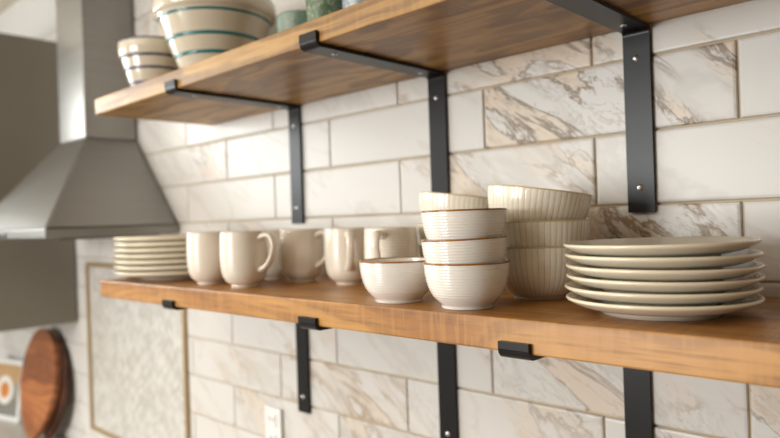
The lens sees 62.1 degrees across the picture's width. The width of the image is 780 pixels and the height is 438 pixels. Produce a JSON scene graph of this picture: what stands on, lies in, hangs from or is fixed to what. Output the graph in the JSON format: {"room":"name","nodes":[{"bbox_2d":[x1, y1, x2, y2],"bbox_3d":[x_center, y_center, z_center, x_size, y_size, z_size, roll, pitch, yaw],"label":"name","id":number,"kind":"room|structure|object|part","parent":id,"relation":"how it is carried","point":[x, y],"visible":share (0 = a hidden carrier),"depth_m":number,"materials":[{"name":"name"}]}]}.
{"room":"kitchen","nodes":[
{"label":"kitchen","id":0,"kind":"room"},
{"bbox_2d":[0,0,17,13],"bbox_3d":[-1.196,-0.934,-0.421,6.050,0.100,4.220,-2,0,43],"label":"ceiling","id":1,"kind":"structure","parent":0,"point":[4,4],"depth_m":2.62,"materials":[{"name":"paint"}]},
{"bbox_2d":[0,0,779,437],"bbox_3d":[0.252,0.353,1.066,6.050,2.562,0.125,-2,0,43],"label":"wall","id":2,"kind":"structure","parent":0,"point":[553,117],"depth_m":1.08,"materials":[{"name":"beige tile"}]},
{"bbox_2d":[0,33,76,331],"bbox_3d":[-1.539,-0.108,2.397,0.902,0.953,0.368,-2,0,43],"label":"upper cabinet","id":3,"kind":"object","parent":2,"relation":"attached to","point":[38,277],"visible":0.56,"depth_m":2.12,"materials":[{"name":"beige paint"}]},
{"bbox_2d":[0,0,178,240],"bbox_3d":[-0.921,-0.416,1.826,0.620,0.942,0.338,-2,0,43],"label":"range hood","id":4,"kind":"object","parent":2,"relation":"attached to","point":[98,183],"visible":0.99,"depth_m":1.79,"materials":[{"name":"silver metal"}]},
{"bbox_2d":[89,267,184,437],"bbox_3d":[-0.767,0.414,1.947,0.612,0.526,0.005,-2,0,43],"label":"tile panel","id":5,"kind":"object","parent":2,"relation":"attached to","point":[138,380],"depth_m":1.94,"materials":[{"name":"tile"}]},
{"bbox_2d":[85,263,190,437],"bbox_3d":[-0.770,0.414,1.944,0.640,0.554,0.014,-2,0,43],"label":"trim","id":6,"kind":"structure","parent":2,"relation":"attached to","point":[186,373],"depth_m":2.06,"materials":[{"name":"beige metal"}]},
{"bbox_2d":[164,79,304,223],"bbox_3d":[-0.298,-0.121,1.284,0.036,0.268,0.289,-2,0,43],"label":"shelf bracket","id":7,"kind":"object","parent":2,"relation":"attached to","point":[294,111],"visible":1,"depth_m":1.37,"materials":[{"name":"metal"}]},
{"bbox_3d":[-0.302,-0.235,1.284,0.036,0.016,0.289,-2,0,43],"label":"arm","id":8,"kind":"part","parent":7,"relation":"part of","materials":[{"name":"metal"}]},
{"bbox_3d":[-0.200,-0.110,1.387,0.036,0.240,0.006,-2,0,43],"label":"wall plate","id":9,"kind":"part","parent":7,"relation":"part of","materials":[{"name":"metal"}]},
{"bbox_2d":[162,299,310,413],"bbox_3d":[-0.291,0.279,1.275,0.036,0.274,0.308,-2,0,43],"label":"shelf bracket","id":10,"kind":"object","parent":2,"relation":"attached to","point":[302,336],"visible":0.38,"depth_m":1.38,"materials":[{"name":"metal"}]},
{"bbox_3d":[-0.295,0.158,1.276,0.036,0.016,0.308,-2,0,43],"label":"arm","id":11,"kind":"part","parent":10,"relation":"part of","materials":[{"name":"metal"}]},
{"bbox_3d":[-0.187,0.288,1.385,0.036,0.250,0.006,-2,0,43],"label":"wall plate","id":12,"kind":"part","parent":10,"relation":"part of","materials":[{"name":"metal"}]},
{"bbox_2d":[265,405,282,437],"bbox_3d":[-0.262,0.473,1.460,0.060,0.100,0.008,-2,0,43],"label":"wall socket","id":13,"kind":"object","parent":2,"relation":"attached to","point":[273,416],"visible":1,"depth_m":1.46,"materials":[{"name":"white plastic"}]},
{"bbox_2d":[268,412,275,427],"bbox_3d":[-0.265,0.452,1.458,0.028,0.030,0.002,-2,0,43],"label":"receptacle","id":14,"kind":"object","parent":13,"relation":"attached to","point":[271,415],"depth_m":1.46,"materials":[{"name":"white plastic"}]},
{"bbox_2d":[268,432,276,437],"bbox_3d":[-0.264,0.495,1.457,0.028,0.030,0.002,-2,0,43],"label":"receptacle","id":15,"kind":"object","parent":13,"relation":"attached to","point":[270,434],"depth_m":1.46,"materials":[{"name":"white plastic"}]},
{"bbox_2d":[299,30,449,192],"bbox_3d":[-0.013,-0.131,1.015,0.036,0.268,0.289,-2,0,43],"label":"shelf bracket","id":16,"kind":"object","parent":2,"relation":"attached to","point":[309,42],"visible":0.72,"depth_m":1.10,"materials":[{"name":"metal"}]},
{"bbox_3d":[-0.017,-0.245,1.015,0.036,0.016,0.289,-2,0,43],"label":"arm","id":17,"kind":"part","parent":16,"relation":"part of","materials":[{"name":"metal"}]},
{"bbox_3d":[0.085,-0.120,1.118,0.036,0.240,0.006,-2,0,43],"label":"wall plate","id":18,"kind":"part","parent":16,"relation":"part of","materials":[{"name":"metal"}]},
{"bbox_2d":[298,316,458,437],"bbox_3d":[-0.005,0.269,1.006,0.036,0.274,0.308,-2,0,43],"label":"shelf bracket","id":19,"kind":"object","parent":2,"relation":"attached to","point":[446,353],"visible":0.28,"depth_m":1.11,"materials":[{"name":"metal"}]},
{"bbox_3d":[-0.009,0.148,1.006,0.036,0.016,0.308,-2,0,43],"label":"arm","id":20,"kind":"part","parent":19,"relation":"part of","materials":[{"name":"metal"}]},
{"bbox_3d":[0.099,0.278,1.116,0.036,0.250,0.006,-2,0,43],"label":"wall plate","id":21,"kind":"part","parent":19,"relation":"part of","materials":[{"name":"metal"}]},
{"bbox_2d":[95,0,749,125],"bbox_3d":[0.180,-0.273,0.833,2.004,0.034,0.283,-2,0,43],"label":"wooden shelf","id":22,"kind":"object","parent":2,"relation":"attached to","point":[443,35],"visible":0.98,"depth_m":0.96,"materials":[{"name":"brown wood"}]},
{"bbox_2d":[117,36,178,85],"bbox_3d":[-0.532,-0.331,1.477,0.160,0.129,0.160,-2,0,8],"label":"mixing bowl","id":23,"kind":"object","parent":22,"relation":"on","point":[143,58],"visible":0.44,"depth_m":1.41,"materials":[{"name":"beige ceramic"}]},
{"bbox_2d":[151,0,275,68],"bbox_3d":[-0.357,-0.355,1.334,0.246,0.166,0.246,-2,0,43],"label":"mixing bowl","id":24,"kind":"object","parent":22,"relation":"on","point":[194,31],"visible":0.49,"depth_m":1.25,"materials":[{"name":"beige ceramic"}]},
{"bbox_2d":[276,10,306,32],"bbox_3d":[-0.156,-0.317,1.145,0.087,0.077,0.087,-2,0,43],"label":"cup","id":25,"kind":"object","parent":22,"relation":"on","point":[285,20],"visible":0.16,"depth_m":1.10,"materials":[{"name":"green ceramic"}]},
{"bbox_2d":[305,0,342,21],"bbox_3d":[-0.101,-0.334,1.065,0.074,0.106,0.074,-2,0,43],"label":"tumbler","id":26,"kind":"object","parent":22,"relation":"on","point":[315,9],"visible":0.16,"depth_m":1.03,"materials":[{"name":"green ceramic"}]},
{"bbox_2d":[342,0,365,8],"bbox_3d":[-0.038,-0.331,0.995,0.072,0.096,0.072,-2,0,43],"label":"tumbler","id":27,"kind":"object","parent":22,"relation":"on","point":[345,3],"visible":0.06,"depth_m":0.97,"materials":[{"name":"blue ceramic"}]},
{"bbox_2d":[100,274,779,387],"bbox_3d":[0.202,0.119,0.811,1.961,0.036,0.302,-2,0,43],"label":"wooden shelf","id":28,"kind":"object","parent":2,"relation":"attached to","point":[742,346],"visible":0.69,"depth_m":0.69,"materials":[{"name":"brown wood"}]},
{"bbox_2d":[114,270,191,279],"bbox_3d":[-0.446,0.114,1.391,0.271,0.020,0.271,-2,0,43],"label":"plate","id":29,"kind":"object","parent":28,"relation":"on","point":[181,275],"visible":0.4,"depth_m":1.28,"materials":[{"name":"beige ceramic"}]},
{"bbox_2d":[114,264,187,272],"bbox_3d":[-0.445,0.102,1.391,0.271,0.020,0.271,-2,0,26],"label":"plate","id":30,"kind":"object","parent":29,"relation":"on","point":[118,266],"visible":0.43,"depth_m":1.27,"materials":[{"name":"beige ceramic"}]},
{"bbox_2d":[113,259,186,266],"bbox_3d":[-0.447,0.090,1.392,0.271,0.020,0.271,-2,0,9],"label":"plate","id":31,"kind":"object","parent":30,"relation":"on","point":[180,262],"visible":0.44,"depth_m":1.27,"materials":[{"name":"beige ceramic"}]},
{"bbox_2d":[113,253,186,260],"bbox_3d":[-0.446,0.079,1.391,0.271,0.020,0.271,-2,0,-8],"label":"plate","id":32,"kind":"object","parent":31,"relation":"on","point":[118,255],"visible":0.44,"depth_m":1.27,"materials":[{"name":"beige ceramic"}]},
{"bbox_2d":[113,247,185,254],"bbox_3d":[-0.447,0.067,1.391,0.271,0.020,0.271,-2,0,-25],"label":"plate","id":33,"kind":"object","parent":32,"relation":"on","point":[182,249],"visible":0.44,"depth_m":1.27,"materials":[{"name":"beige ceramic"}]},
{"bbox_2d":[113,241,185,248],"bbox_3d":[-0.447,0.055,1.391,0.271,0.020,0.271,-2,0,-43],"label":"plate","id":34,"kind":"object","parent":33,"relation":"on","point":[183,243],"visible":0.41,"depth_m":1.27,"materials":[{"name":"beige ceramic"}]},
{"bbox_2d":[113,234,185,242],"bbox_3d":[-0.448,0.044,1.391,0.271,0.020,0.271,-2,0,30],"label":"plate","id":35,"kind":"object","parent":34,"relation":"on","point":[173,237],"visible":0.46,"depth_m":1.27,"materials":[{"name":"beige ceramic"}]},
{"bbox_2d":[186,231,224,284],"bbox_3d":[-0.322,0.071,1.200,0.104,0.096,0.082,-2,0,-4],"label":"mug","id":36,"kind":"object","parent":28,"relation":"on","point":[202,248],"visible":0.68,"depth_m":1.16,"materials":[{"name":"beige ceramic"}]},
{"bbox_2d":[219,230,276,287],"bbox_3d":[-0.241,0.068,1.121,0.104,0.096,0.082,-2,0,0],"label":"mug","id":37,"kind":"object","parent":28,"relation":"on","point":[245,261],"visible":1,"depth_m":1.09,"materials":[{"name":"beige ceramic"}]},
{"bbox_3d":[-0.207,0.057,1.094,0.036,0.068,0.018,-2,0,31],"label":"handle","id":38,"kind":"part","parent":37,"relation":"part of","materials":[{"name":"beige ceramic"}]},
{"bbox_2d":[263,229,285,279],"bbox_3d":[-0.219,0.068,1.251,0.082,0.096,0.104,-2,0,-41],"label":"mug","id":39,"kind":"object","parent":28,"relation":"on","point":[274,272],"visible":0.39,"depth_m":1.22,"materials":[{"name":"beige ceramic"}]},
{"bbox_2d":[279,228,324,281],"bbox_3d":[-0.156,0.066,1.173,0.082,0.096,0.104,-2,0,-24],"label":"mug","id":40,"kind":"object","parent":28,"relation":"on","point":[301,251],"visible":0.96,"depth_m":1.15,"materials":[{"name":"beige ceramic"}]},
{"bbox_3d":[-0.117,0.054,1.153,0.036,0.068,0.018,-2,0,35],"label":"handle","id":41,"kind":"part","parent":40,"relation":"part of","materials":[{"name":"beige ceramic"}]},
{"bbox_2d":[324,227,369,284],"bbox_3d":[-0.069,0.062,1.089,0.082,0.096,0.113,-2,0,-7],"label":"mug","id":42,"kind":"object","parent":28,"relation":"on","point":[343,247],"visible":0.77,"depth_m":1.07,"materials":[{"name":"beige ceramic"}]},
{"bbox_3d":[-0.065,0.052,1.051,0.018,0.068,0.036,-2,0,-7],"label":"handle","id":43,"kind":"part","parent":42,"relation":"part of","materials":[{"name":"beige ceramic"}]},
{"bbox_2d":[364,226,417,258],"bbox_3d":[0.004,0.060,0.971,0.082,0.096,0.104,-2,0,-11],"label":"mug","id":44,"kind":"object","parent":28,"relation":"on","point":[399,241],"visible":0.38,"depth_m":0.94,"materials":[{"name":"beige ceramic"}]},
{"bbox_3d":[-0.016,0.050,0.931,0.018,0.068,0.036,-2,0,19],"label":"handle","id":45,"kind":"part","parent":44,"relation":"part of","materials":[{"name":"beige ceramic"}]},
{"bbox_2d":[359,257,428,303],"bbox_3d":[0.011,0.080,0.852,0.103,0.055,0.103,-2,0,-14],"label":"bowl","id":46,"kind":"object","parent":28,"relation":"on","point":[390,280],"visible":0.81,"depth_m":0.81,"materials":[{"name":"white ceramic"}]},
{"bbox_2d":[418,243,423,256],"bbox_3d":[0.112,0.070,1.010,0.134,0.068,0.134,-2,0,-34],"label":"bowl","id":47,"kind":"object","parent":28,"relation":"on","point":[419,244],"visible":0.02,"depth_m":0.99,"materials":[{"name":"beige ceramic"}]},
{"bbox_2d":[417,223,426,240],"bbox_3d":[0.111,0.039,1.010,0.138,0.068,0.138,-2,0,18],"label":"bowl","id":48,"kind":"object","parent":47,"relation":"on","point":[422,236],"visible":0.05,"depth_m":0.99,"materials":[{"name":"beige ceramic"}]},
{"bbox_2d":[419,192,488,211],"bbox_3d":[0.113,-0.004,1.010,0.133,0.081,0.134,-2,0,27],"label":"bowl","id":49,"kind":"object","parent":48,"relation":"on","point":[428,201],"visible":0.23,"depth_m":0.95,"materials":[{"name":"beige ceramic"}]},
{"bbox_2d":[423,259,509,309],"bbox_3d":[0.092,0.077,0.773,0.103,0.055,0.103,-2,0,43],"label":"bowl","id":50,"kind":"object","parent":28,"relation":"on","point":[455,286],"visible":0.96,"depth_m":0.73,"materials":[{"name":"white ceramic"}]},
{"bbox_2d":[421,235,506,263],"bbox_3d":[0.089,0.049,0.773,0.103,0.057,0.103,-2,0,5],"label":"bowl","id":51,"kind":"object","parent":50,"relation":"on","point":[487,249],"visible":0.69,"depth_m":0.73,"materials":[{"name":"white ceramic"}]},
{"bbox_2d":[420,208,506,239],"bbox_3d":[0.088,0.016,0.774,0.103,0.055,0.103,-2,0,10],"label":"bowl","id":52,"kind":"object","parent":51,"relation":"on","point":[452,224],"visible":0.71,"depth_m":0.73,"materials":[{"name":"white ceramic"}]},
{"bbox_2d":[505,246,572,299],"bbox_3d":[0.195,0.067,0.843,0.134,0.068,0.134,-2,0,-30],"label":"bowl","id":53,"kind":"object","parent":28,"relation":"on","point":[535,273],"visible":0.56,"depth_m":0.79,"materials":[{"name":"beige ceramic"}]},
{"bbox_2d":[503,219,591,246],"bbox_3d":[0.194,0.036,0.843,0.134,0.068,0.134,-2,0,37],"label":"bowl","id":54,"kind":"object","parent":53,"relation":"on","point":[547,233],"visible":0.44,"depth_m":0.78,"materials":[{"name":"beige ceramic"}]},
{"bbox_2d":[487,184,592,221],"bbox_3d":[0.195,-0.007,0.844,0.133,0.082,0.134,-2,0,-18],"label":"bowl","id":55,"kind":"object","parent":54,"relation":"on","point":[522,203],"visible":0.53,"depth_m":0.79,"materials":[{"name":"beige ceramic"}]},
{"bbox_2d":[566,292,764,320],"bbox_3d":[0.284,0.089,0.682,0.192,0.019,0.192,-2,0,43],"label":"plate","id":56,"kind":"object","parent":28,"relation":"on","point":[649,313],"visible":0.6,"depth_m":0.61,"materials":[{"name":"beige ceramic"}]},
{"bbox_2d":[565,281,763,306],"bbox_3d":[0.283,0.077,0.682,0.192,0.019,0.192,-2,0,21],"label":"plate","id":57,"kind":"object","parent":56,"relation":"on","point":[656,300],"visible":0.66,"depth_m":0.61,"materials":[{"name":"beige ceramic"}]},
{"bbox_2d":[566,271,765,294],"bbox_3d":[0.285,0.066,0.682,0.192,0.020,0.192,-2,0,24],"label":"plate","id":58,"kind":"object","parent":57,"relation":"on","point":[664,288],"visible":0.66,"depth_m":0.61,"materials":[{"name":"beige ceramic"}]},
{"bbox_2d":[566,261,765,281],"bbox_3d":[0.284,0.055,0.680,0.192,0.020,0.192,-2,0,21],"label":"plate","id":59,"kind":"object","parent":58,"relation":"on","point":[748,268],"visible":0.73,"depth_m":0.60,"materials":[{"name":"beige ceramic"}]},
{"bbox_2d":[565,249,763,269],"bbox_3d":[0.283,0.044,0.682,0.192,0.019,0.192,-2,0,21],"label":"plate","id":60,"kind":"object","parent":59,"relation":"on","point":[747,255],"visible":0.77,"depth_m":0.61,"materials":[{"name":"beige ceramic"}]},
{"bbox_2d":[563,236,761,257],"bbox_3d":[0.281,0.032,0.682,0.192,0.020,0.192,-2,0,18],"label":"plate","id":61,"kind":"object","parent":60,"relation":"on","point":[687,246],"visible":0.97,"depth_m":0.62,"materials":[{"name":"beige ceramic"}]},
{"bbox_2d":[498,340,652,437],"bbox_3d":[0.236,0.261,0.778,0.036,0.274,0.308,-2,0,43],"label":"shelf bracket","id":62,"kind":"object","parent":2,"relation":"attached to","point":[637,382],"visible":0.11,"depth_m":0.88,"materials":[{"name":"metal"}]},
{"bbox_3d":[0.232,0.140,0.778,0.036,0.016,0.308,-2,0,43],"label":"arm","id":63,"kind":"part","parent":62,"relation":"part of","materials":[{"name":"metal"}]},
{"bbox_3d":[0.340,0.269,0.888,0.036,0.250,0.006,-2,0,43],"label":"wall plate","id":64,"kind":"part","parent":62,"relation":"part of","materials":[{"name":"metal"}]},
{"bbox_2d":[546,0,656,212],"bbox_3d":[0.240,-0.140,0.776,0.036,0.268,0.289,-2,0,43],"label":"shelf bracket","id":65,"kind":"object","parent":2,"relation":"attached to","point":[636,35],"visible":1,"depth_m":0.87,"materials":[{"name":"metal"}]},
{"bbox_3d":[0.236,-0.254,0.776,0.036,0.016,0.289,-2,0,43],"label":"arm","id":66,"kind":"part","parent":65,"relation":"part of","materials":[{"name":"metal"}]},
{"bbox_3d":[0.338,-0.129,0.879,0.036,0.240,0.006,-2,0,43],"label":"wall plate","id":67,"kind":"part","parent":65,"relation":"part of","materials":[{"name":"metal"}]},
{"bbox_3d":[-1.109,1.726,-0.426,6.050,0.100,4.220,-2,0,43],"label":"floor","id":68,"kind":"structure","parent":0,"visible":0},
{"bbox_3d":[-0.235,1.217,1.036,5.120,0.862,0.612,-2,0,43],"label":"base cabinet","id":69,"kind":"object","parent":68,"relation":"on","visible":0},
{"bbox_2d":[0,419,63,437],"bbox_3d":[-0.243,0.768,1.033,5.146,0.035,0.612,-2,0,43],"label":"countertop","id":70,"kind":"structure","parent":69,"relation":"on","point":[8,429],"depth_m":2.42,"materials":[{"name":"stone"}]},
{"bbox_2d":[0,357,22,422],"bbox_3d":[-1.549,0.679,2.598,0.270,0.235,0.050,-2,0,29],"label":"picture frame","id":71,"kind":"object","parent":70,"relation":"on","point":[10,369],"visible":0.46,"depth_m":2.56,"materials":[{"name":"paper"}]},
{"bbox_2d":[20,328,60,437],"bbox_3d":[-1.255,0.588,2.319,0.305,0.388,0.075,-2,0,41],"label":"cutting board","id":72,"kind":"object","parent":70,"relation":"on","point":[41,367],"visible":1,"depth_m":2.29,"materials":[{"name":"brown wood"}]},
{"bbox_2d":[43,337,68,437],"bbox_3d":[-1.205,0.602,2.311,0.250,0.356,0.054,-2,0,43],"label":"cutting board","id":73,"kind":"object","parent":70,"relation":"on","point":[58,413],"visible":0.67,"depth_m":2.24,"materials":[{"name":"brown wood"}]}
]}

